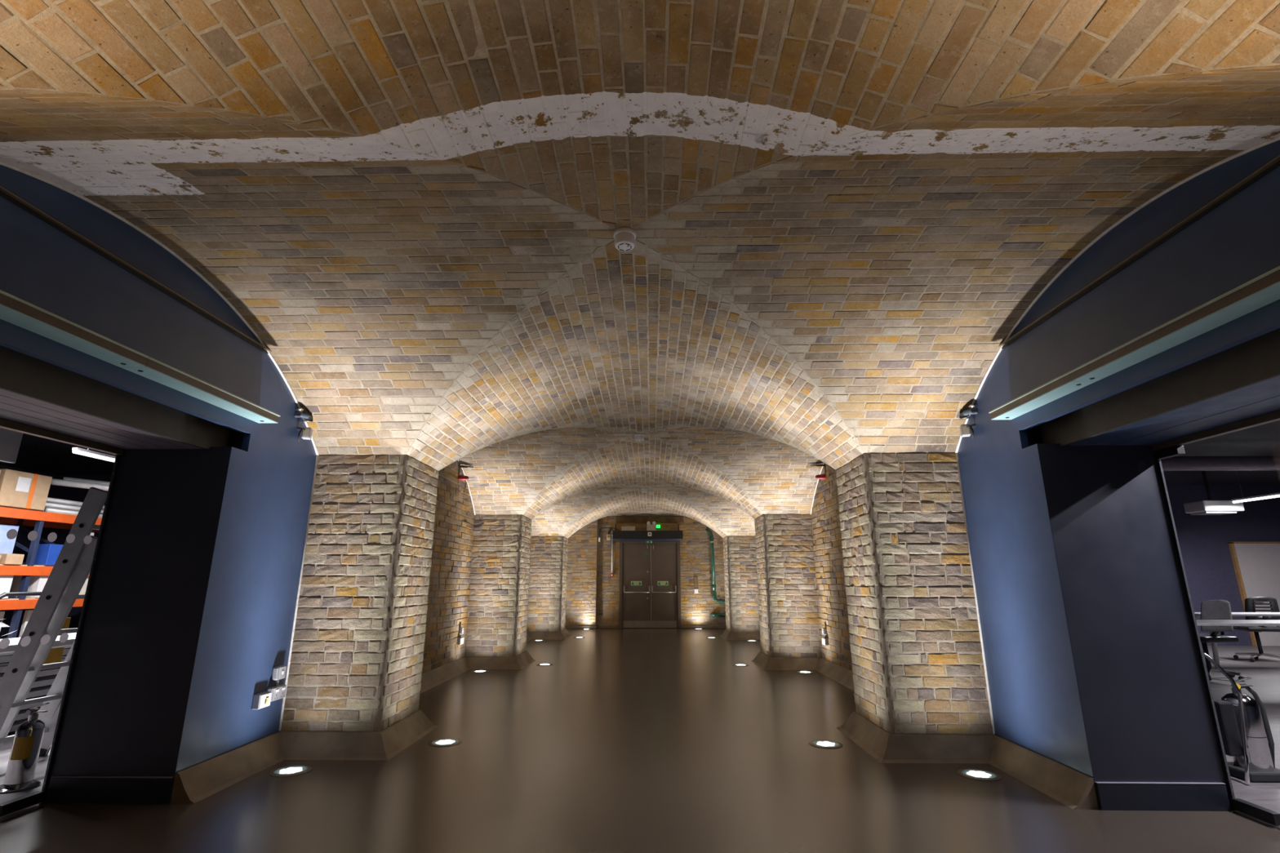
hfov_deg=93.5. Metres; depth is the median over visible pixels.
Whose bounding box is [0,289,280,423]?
rail
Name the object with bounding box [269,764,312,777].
uplight
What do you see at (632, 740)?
floor
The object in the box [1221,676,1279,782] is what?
fire extinguisher
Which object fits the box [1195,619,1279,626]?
meeting table
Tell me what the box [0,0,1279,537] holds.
ceiling
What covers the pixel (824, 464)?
bracket
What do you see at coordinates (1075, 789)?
baseboard
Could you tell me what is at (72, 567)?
ladder
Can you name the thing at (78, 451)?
strip light
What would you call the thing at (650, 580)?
door
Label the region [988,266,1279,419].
rail
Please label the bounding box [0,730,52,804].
floor
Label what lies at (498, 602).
brick pier
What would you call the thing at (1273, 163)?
trim
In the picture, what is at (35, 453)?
ceiling
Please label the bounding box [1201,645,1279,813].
floor
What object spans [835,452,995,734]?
brick pier
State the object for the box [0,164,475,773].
wall
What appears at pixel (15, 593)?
trolley
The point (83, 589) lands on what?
storage box
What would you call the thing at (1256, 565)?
whiteboard
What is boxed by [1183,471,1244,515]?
light fixture
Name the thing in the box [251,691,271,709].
outlet
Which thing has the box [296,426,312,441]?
sensor box
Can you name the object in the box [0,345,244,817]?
door frame
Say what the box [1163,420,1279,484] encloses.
ceiling
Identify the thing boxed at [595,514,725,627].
wall
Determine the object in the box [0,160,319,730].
trim
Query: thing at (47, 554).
crate
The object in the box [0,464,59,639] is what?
wall
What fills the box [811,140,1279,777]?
wall
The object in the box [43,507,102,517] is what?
tube
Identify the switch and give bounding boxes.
[606,533,610,540]
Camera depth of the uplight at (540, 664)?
8.54 m
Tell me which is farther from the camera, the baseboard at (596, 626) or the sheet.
the baseboard at (596, 626)
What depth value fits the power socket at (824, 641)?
7.90 m
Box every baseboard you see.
[170,629,572,803]
[565,625,725,628]
[720,629,1098,808]
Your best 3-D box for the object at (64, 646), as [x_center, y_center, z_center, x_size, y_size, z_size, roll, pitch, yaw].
[-5.008,2.068,5.731,0.100,0.045,2.600,0,-14,1]
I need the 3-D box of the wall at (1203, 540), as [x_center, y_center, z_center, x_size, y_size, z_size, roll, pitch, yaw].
[9.174,2.615,11.550,11.826,3.000,0.001,0,-14,1]
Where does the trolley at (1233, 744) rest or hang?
on the floor at (1264, 672)
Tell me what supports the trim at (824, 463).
attached to the wall at (1036, 704)
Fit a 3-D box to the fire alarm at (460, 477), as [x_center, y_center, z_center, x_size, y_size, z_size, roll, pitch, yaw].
[-2.343,0.693,8.101,0.197,0.070,0.072,3,-15,-13]
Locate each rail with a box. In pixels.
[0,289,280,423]
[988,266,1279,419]
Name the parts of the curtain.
casing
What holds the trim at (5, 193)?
attached to the wall at (246, 631)
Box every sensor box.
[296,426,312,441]
[960,423,976,438]
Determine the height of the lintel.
0.167 m
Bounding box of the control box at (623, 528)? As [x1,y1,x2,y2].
[621,526,635,530]
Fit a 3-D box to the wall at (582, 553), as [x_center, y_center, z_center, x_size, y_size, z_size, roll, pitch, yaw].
[-1.705,3.748,15.573,1.179,2.814,0.175,0,-14,1]
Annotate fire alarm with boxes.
[457,475,473,480]
[810,474,826,479]
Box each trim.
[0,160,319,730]
[0,184,271,353]
[457,459,475,515]
[810,462,824,514]
[955,136,1279,733]
[998,154,1279,348]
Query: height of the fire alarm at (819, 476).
0.070 m
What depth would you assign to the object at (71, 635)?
5.24 m
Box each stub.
[294,411,312,419]
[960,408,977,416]
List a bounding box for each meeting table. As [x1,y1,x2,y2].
[1194,612,1279,668]
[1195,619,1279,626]
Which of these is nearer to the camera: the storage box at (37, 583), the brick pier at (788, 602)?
the storage box at (37, 583)
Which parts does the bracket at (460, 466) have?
arm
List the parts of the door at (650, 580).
kick plate, kick plate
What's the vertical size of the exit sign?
0.097 m
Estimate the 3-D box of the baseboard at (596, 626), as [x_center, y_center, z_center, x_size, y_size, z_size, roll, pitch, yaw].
[0.160,5.064,15.181,4.910,0.070,0.210,0,-14,1]
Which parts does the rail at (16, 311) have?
plate, plate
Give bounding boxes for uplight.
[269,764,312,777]
[428,737,462,746]
[471,670,488,672]
[536,663,552,666]
[732,663,748,666]
[795,671,813,673]
[808,739,842,748]
[957,768,1000,781]
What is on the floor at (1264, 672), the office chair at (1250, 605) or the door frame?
the office chair at (1250, 605)
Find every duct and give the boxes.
[1160,455,1279,469]
[1163,468,1279,471]
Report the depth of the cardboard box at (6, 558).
7.07 m
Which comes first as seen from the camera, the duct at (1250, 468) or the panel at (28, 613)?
the panel at (28, 613)
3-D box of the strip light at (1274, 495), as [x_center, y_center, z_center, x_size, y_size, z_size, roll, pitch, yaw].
[9.634,0.729,9.007,0.060,0.617,1.750,0,-14,1]
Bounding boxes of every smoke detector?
[613,227,635,251]
[635,433,644,441]
[640,488,647,493]
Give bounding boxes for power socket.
[266,684,286,702]
[457,636,463,644]
[822,637,828,645]
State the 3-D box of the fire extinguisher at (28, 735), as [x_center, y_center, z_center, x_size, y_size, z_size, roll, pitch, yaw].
[-3.578,1.856,3.513,0.194,0.458,0.194,0,-14,1]
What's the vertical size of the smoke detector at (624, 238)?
0.080 m
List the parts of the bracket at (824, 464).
arm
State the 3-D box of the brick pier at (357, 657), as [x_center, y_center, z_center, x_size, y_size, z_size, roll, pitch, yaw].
[-2.139,1.324,4.736,0.710,2.100,0.732,0,-14,1]
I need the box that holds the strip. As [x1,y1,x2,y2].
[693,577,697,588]
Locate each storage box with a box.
[0,575,13,599]
[8,575,48,598]
[79,576,88,594]
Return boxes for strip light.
[71,447,115,462]
[1231,471,1279,502]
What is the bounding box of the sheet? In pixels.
[0,524,19,553]
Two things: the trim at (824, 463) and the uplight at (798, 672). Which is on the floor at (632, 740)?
the uplight at (798, 672)
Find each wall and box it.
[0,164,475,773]
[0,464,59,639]
[26,475,111,628]
[565,519,598,626]
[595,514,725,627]
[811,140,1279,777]
[1166,484,1279,645]
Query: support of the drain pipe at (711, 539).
attached to the wall at (696, 608)
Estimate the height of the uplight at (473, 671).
0.006 m
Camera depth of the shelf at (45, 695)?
4.96 m
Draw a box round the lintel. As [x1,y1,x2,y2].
[615,516,683,523]
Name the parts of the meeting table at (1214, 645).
leg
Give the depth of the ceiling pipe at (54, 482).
7.81 m
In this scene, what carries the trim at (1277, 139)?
attached to the wall at (1036, 704)
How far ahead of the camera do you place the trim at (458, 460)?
8.55 m
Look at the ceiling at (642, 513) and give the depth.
15.84 m
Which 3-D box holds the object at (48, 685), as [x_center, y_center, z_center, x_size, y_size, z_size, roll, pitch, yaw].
[-5.010,2.341,5.587,0.100,0.045,2.600,0,-14,1]
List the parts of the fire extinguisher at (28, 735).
lever, carry handle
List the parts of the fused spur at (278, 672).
plate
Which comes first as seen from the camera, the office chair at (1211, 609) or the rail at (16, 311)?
the rail at (16, 311)
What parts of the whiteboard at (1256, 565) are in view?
frame, frame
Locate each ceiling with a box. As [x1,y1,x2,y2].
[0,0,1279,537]
[0,433,115,475]
[630,512,662,515]
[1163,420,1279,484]
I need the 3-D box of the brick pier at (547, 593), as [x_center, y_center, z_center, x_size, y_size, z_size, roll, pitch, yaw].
[-1.985,3.463,13.038,0.710,2.100,0.731,0,-14,1]
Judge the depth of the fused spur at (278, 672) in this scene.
4.10 m
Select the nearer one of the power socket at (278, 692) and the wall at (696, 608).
the power socket at (278, 692)
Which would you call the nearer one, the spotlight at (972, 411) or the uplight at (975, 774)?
the uplight at (975, 774)
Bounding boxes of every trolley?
[0,591,41,599]
[1202,650,1249,783]
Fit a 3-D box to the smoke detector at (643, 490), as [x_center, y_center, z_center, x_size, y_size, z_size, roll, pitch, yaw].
[0.079,1.225,11.509,0.116,0.080,0.116,0,-14,1]
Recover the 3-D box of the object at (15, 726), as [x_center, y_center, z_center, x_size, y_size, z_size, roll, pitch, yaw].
[-4.867,2.563,5.547,0.100,0.045,2.600,0,-14,1]
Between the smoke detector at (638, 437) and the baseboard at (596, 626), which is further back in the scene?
the baseboard at (596, 626)
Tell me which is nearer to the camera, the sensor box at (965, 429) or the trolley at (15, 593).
the sensor box at (965, 429)
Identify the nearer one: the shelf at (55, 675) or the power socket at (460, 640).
the shelf at (55, 675)
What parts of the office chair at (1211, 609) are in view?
arm, arm, backrest, seat, arm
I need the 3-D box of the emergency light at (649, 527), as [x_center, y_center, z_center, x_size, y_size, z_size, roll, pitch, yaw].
[0.298,2.620,15.793,0.243,0.254,0.100,0,-14,1]
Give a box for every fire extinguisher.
[0,702,49,793]
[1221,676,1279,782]
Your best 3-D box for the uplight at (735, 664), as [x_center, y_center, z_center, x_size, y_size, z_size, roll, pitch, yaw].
[1.432,3.384,8.539,0.236,0.006,0.236,-5,-15,20]
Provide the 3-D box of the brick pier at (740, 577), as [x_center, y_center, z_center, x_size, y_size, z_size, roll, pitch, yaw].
[2.214,3.444,12.964,0.710,2.100,0.731,0,-14,1]
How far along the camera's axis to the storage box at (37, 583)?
7.40 m
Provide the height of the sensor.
0.378 m
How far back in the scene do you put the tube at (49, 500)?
7.95 m
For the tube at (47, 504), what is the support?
on the tube
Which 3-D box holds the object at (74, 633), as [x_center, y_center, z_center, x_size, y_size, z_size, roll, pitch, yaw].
[-5.257,1.964,5.627,0.100,0.045,2.600,0,-14,1]
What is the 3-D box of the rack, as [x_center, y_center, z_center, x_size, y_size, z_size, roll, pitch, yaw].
[-7.802,2.039,7.314,0.890,2.000,4.350,0,-14,1]
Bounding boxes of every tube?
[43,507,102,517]
[44,502,103,514]
[46,497,104,509]
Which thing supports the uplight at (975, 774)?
on the floor at (632, 740)
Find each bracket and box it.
[458,465,473,474]
[810,463,825,473]
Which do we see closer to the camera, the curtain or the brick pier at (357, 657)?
the brick pier at (357, 657)
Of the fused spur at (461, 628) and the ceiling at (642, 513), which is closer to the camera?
the fused spur at (461, 628)
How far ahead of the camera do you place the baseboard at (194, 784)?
4.08 m
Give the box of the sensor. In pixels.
[598,527,610,542]
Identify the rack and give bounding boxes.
[0,506,102,638]
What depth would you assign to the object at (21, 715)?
4.72 m
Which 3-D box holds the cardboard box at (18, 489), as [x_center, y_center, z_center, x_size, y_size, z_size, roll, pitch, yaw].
[-7.669,0.766,7.226,0.603,0.422,0.560,0,-14,1]
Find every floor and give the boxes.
[0,628,1279,852]
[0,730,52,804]
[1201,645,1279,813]
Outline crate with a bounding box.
[33,543,63,565]
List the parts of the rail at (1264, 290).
plate, plate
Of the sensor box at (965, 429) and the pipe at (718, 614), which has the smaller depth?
the sensor box at (965, 429)
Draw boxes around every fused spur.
[271,665,286,686]
[458,626,463,637]
[822,627,826,638]
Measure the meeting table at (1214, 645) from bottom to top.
0.720 m
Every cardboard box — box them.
[0,468,52,510]
[0,553,24,564]
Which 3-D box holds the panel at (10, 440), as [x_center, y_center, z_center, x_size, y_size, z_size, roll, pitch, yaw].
[-4.937,-0.157,4.139,0.040,0.570,1.360,0,-14,1]
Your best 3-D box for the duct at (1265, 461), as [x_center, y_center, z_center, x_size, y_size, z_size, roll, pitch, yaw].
[8.769,0.487,8.181,7.500,0.180,0.180,0,-14,1]
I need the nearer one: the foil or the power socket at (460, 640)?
the foil
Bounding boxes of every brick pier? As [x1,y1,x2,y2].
[279,454,438,731]
[465,514,531,656]
[526,536,568,631]
[723,535,759,631]
[754,514,821,657]
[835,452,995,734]
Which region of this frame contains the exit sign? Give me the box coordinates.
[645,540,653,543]
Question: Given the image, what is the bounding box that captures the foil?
[0,618,16,639]
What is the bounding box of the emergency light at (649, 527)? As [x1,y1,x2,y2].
[646,521,656,530]
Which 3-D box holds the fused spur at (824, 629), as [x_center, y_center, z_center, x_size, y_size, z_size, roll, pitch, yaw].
[2.453,2.746,7.995,0.054,0.132,0.088,0,-14,1]
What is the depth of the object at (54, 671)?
4.92 m
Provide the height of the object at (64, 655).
0.045 m
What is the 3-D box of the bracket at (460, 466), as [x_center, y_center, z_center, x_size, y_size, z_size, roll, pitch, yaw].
[-2.349,0.589,8.130,0.187,0.126,0.032,4,-15,-15]
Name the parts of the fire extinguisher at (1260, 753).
lever, carry handle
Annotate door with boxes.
[618,540,681,628]
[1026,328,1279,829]
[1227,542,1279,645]
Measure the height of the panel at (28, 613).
0.454 m
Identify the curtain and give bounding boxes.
[613,522,683,541]
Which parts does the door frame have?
skirting, jamb panel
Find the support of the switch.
attached to the wall at (696, 608)
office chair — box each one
[1199,600,1244,680]
[1233,596,1279,662]
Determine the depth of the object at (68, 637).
4.88 m
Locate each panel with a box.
[0,427,22,462]
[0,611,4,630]
[18,609,33,637]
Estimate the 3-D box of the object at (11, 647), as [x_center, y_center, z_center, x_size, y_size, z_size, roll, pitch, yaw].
[-4.876,1.989,5.727,0.100,0.045,2.600,0,-14,1]
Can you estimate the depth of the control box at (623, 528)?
15.71 m
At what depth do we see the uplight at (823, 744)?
4.37 m
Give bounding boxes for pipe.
[50,478,109,490]
[62,476,110,484]
[705,527,724,604]
[710,612,725,617]
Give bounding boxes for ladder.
[0,487,107,756]
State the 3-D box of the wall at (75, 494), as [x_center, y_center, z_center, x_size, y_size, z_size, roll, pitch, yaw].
[-6.774,2.312,10.375,7.326,3.000,0.001,0,-14,1]
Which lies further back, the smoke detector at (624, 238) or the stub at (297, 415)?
the stub at (297, 415)
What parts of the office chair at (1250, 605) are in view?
arm, arm, seat, backrest, arm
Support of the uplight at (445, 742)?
on the floor at (632, 740)
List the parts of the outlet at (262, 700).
plate, label plate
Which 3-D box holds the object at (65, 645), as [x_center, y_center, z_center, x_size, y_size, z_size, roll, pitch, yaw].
[-5.130,2.063,5.710,0.100,0.045,2.600,0,-14,1]

